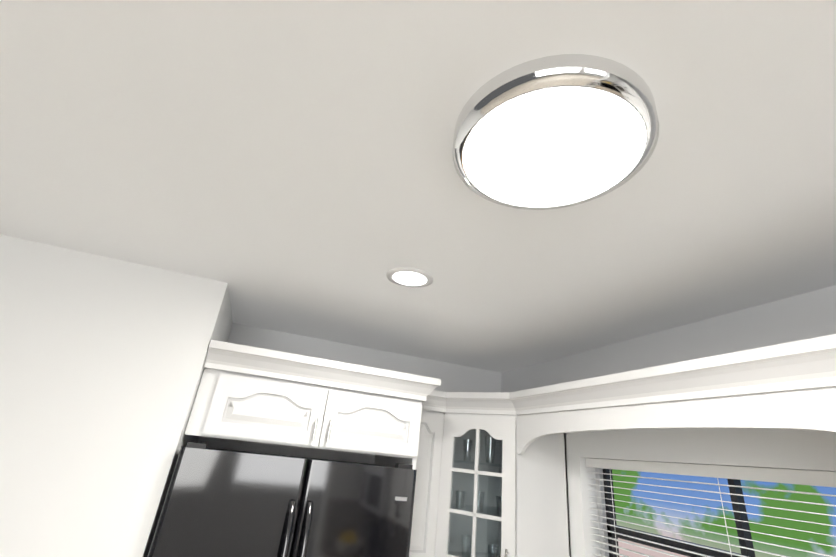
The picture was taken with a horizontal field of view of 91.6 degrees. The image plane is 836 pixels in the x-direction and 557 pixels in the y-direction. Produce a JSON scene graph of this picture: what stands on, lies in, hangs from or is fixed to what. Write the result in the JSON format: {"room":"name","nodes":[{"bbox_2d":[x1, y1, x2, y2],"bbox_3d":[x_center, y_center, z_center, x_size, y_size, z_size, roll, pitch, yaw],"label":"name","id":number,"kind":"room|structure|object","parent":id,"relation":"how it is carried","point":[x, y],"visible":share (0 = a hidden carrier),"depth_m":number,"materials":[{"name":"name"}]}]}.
{"room":"kitchen","nodes":[
{"label":"kitchen","id":0,"kind":"room"},
{"bbox_2d":[0,235,232,556],"bbox_3d":[-2.601,1.023,1.330,3.050,2.620,0.965,14,-25,-17],"label":"wall","id":1,"kind":"structure","parent":0,"point":[102,362],"depth_m":1.58,"materials":[{"name":"white paint"}]},
{"bbox_2d":[185,350,428,461],"bbox_3d":[-0.595,0.732,2.206,1.046,0.337,0.696,14,-25,-17],"label":"upper cabinet","id":2,"kind":"object","parent":1,"relation":"attached to","point":[238,397],"depth_m":1.89,"materials":[{"name":"white paint"}]},
{"bbox_2d":[198,323,501,463],"bbox_3d":[-0.424,1.730,2.404,1.950,2.620,0.200,14,-25,-17],"label":"wall","id":3,"kind":"structure","parent":0,"point":[456,378],"depth_m":2.70,"materials":[{"name":"paint"}]},
{"bbox_2d":[374,402,460,556],"bbox_3d":[-0.032,1.196,2.430,0.345,0.830,0.399,14,-25,-17],"label":"upper cabinet","id":4,"kind":"object","parent":3,"relation":"attached to","point":[426,519],"depth_m":2.33,"materials":[{"name":"white paint"}]},
{"bbox_2d":[0,0,835,372],"bbox_3d":[-0.046,-1.095,-0.705,5.600,0.100,8.600,14,-25,-17],"label":"ceiling","id":5,"kind":"structure","parent":0,"point":[286,166],"depth_m":1.02,"materials":[{"name":"paint"}]},
{"bbox_2d":[386,267,432,287],"bbox_3d":[-0.033,-0.001,1.638,0.190,0.006,0.190,14,-25,-17],"label":"recessed light","id":6,"kind":"object","parent":5,"relation":"in","point":[409,277],"visible":1,"depth_m":1.62,"materials":[{"name":"white plastic"}]},
{"bbox_2d":[453,54,658,209],"bbox_3d":[0.279,-0.265,0.869,0.410,0.082,0.410,14,-25,-17],"label":"flush-mount ceiling light","id":7,"kind":"object","parent":5,"relation":"attached to","point":[555,131],"visible":1,"depth_m":0.78,"materials":[{"name":"silver metal"}]},
{"bbox_2d":[501,285,835,556],"bbox_3d":[2.025,0.605,-0.741,0.200,2.620,8.200,14,-25,-17],"label":"wall","id":8,"kind":"structure","parent":0,"point":[808,315],"depth_m":1.73,"materials":[{"name":"paint"}]},
{"bbox_2d":[437,422,520,556],"bbox_3d":[0.317,1.163,2.223,0.282,0.638,0.376,14,-25,-17],"label":"upper cabinet","id":9,"kind":"object","parent":8,"relation":"attached to","point":[491,474],"depth_m":2.31,"materials":[{"name":"white paint"}]},
{"bbox_2d":[585,458,835,556],"bbox_3d":[1.165,1.210,1.429,0.206,1.005,1.400,14,-25,-17],"label":"window blind","id":10,"kind":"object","parent":8,"relation":"in","point":[611,531],"depth_m":1.67,"materials":[{"name":"white plastic"}]},
{"bbox_3d":[-0.312,1.382,-1.798,5.600,0.100,8.600,14,-25,-17],"label":"floor","id":11,"kind":"structure","parent":0,"visible":0},
{"bbox_2d":[147,442,416,556],"bbox_3d":[-0.680,1.749,1.649,0.997,1.928,0.850,14,-25,-17],"label":"refrigerator","id":12,"kind":"object","parent":11,"relation":"on","point":[224,503],"visible":1,"depth_m":1.64,"materials":[{"name":"black metal"}]},
{"label":"outside","id":13,"kind":"structure","parent":0,"visible":0},
{"bbox_2d":[612,469,835,556],"bbox_3d":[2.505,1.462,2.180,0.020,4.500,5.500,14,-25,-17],"label":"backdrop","id":14,"kind":"structure","parent":13,"point":[806,526],"depth_m":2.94,"materials":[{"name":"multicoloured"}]}
]}

